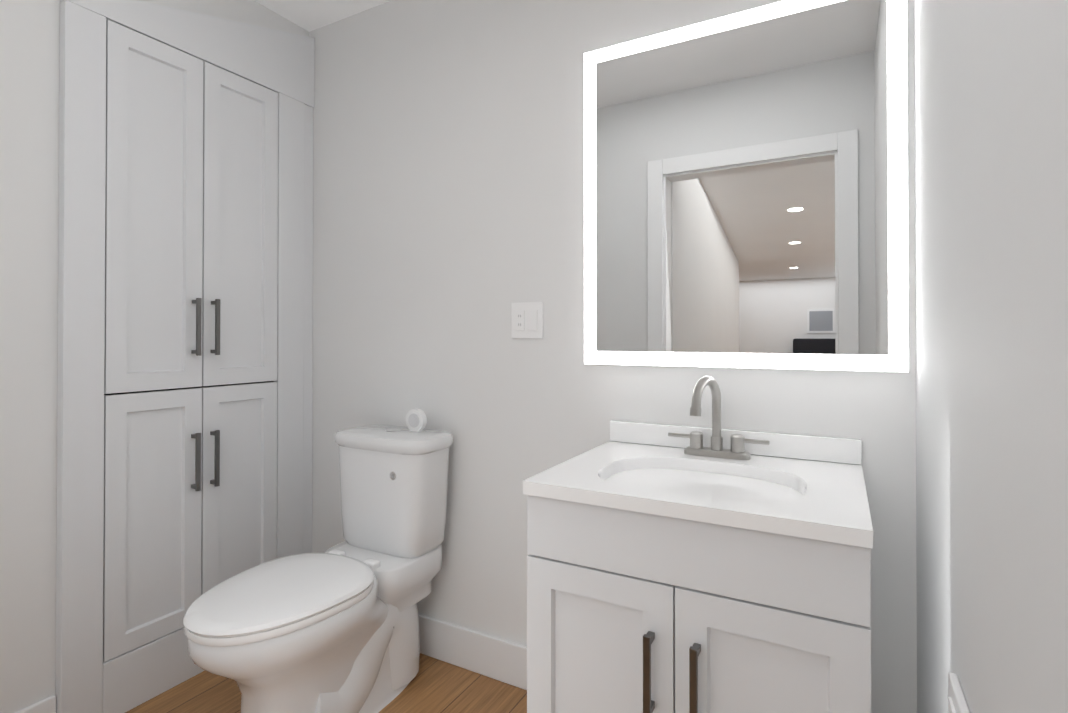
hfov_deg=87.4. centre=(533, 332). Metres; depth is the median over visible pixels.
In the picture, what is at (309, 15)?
ceiling
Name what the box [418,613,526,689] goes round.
baseboard
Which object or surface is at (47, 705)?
baseboard
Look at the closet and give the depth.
1.80 m
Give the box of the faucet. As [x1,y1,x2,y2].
[668,376,769,459]
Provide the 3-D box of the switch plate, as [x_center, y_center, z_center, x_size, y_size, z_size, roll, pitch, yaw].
[-0.023,-0.039,1.797,0.116,0.116,0.010,0,0,29]
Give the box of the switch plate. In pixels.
[511,302,542,337]
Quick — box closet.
[56,0,314,712]
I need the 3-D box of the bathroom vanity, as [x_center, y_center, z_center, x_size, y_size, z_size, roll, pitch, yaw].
[0.379,0.623,1.261,0.640,1.029,0.554,0,0,29]
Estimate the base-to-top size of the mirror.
0.935 m
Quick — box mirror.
[584,0,908,372]
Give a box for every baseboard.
[15,695,55,712]
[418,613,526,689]
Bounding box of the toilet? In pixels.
[183,424,452,712]
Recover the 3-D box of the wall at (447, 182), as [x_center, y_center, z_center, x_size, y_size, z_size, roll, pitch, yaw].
[0.009,-0.133,1.855,2.312,2.550,0.120,0,0,29]
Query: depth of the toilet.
1.63 m
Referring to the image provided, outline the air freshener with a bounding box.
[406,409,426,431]
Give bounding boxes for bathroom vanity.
[523,376,872,712]
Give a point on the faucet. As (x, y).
(696, 451)
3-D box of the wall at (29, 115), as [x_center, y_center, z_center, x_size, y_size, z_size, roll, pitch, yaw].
[-1.425,-0.136,1.517,0.120,2.550,1.850,0,0,29]
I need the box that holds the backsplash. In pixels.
[610,420,861,464]
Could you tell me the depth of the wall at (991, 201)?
0.64 m
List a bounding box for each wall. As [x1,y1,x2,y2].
[0,0,308,712]
[309,0,916,712]
[914,0,1067,712]
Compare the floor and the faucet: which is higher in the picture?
the faucet
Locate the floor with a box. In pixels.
[125,653,526,712]
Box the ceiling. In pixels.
[254,0,390,31]
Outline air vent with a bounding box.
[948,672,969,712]

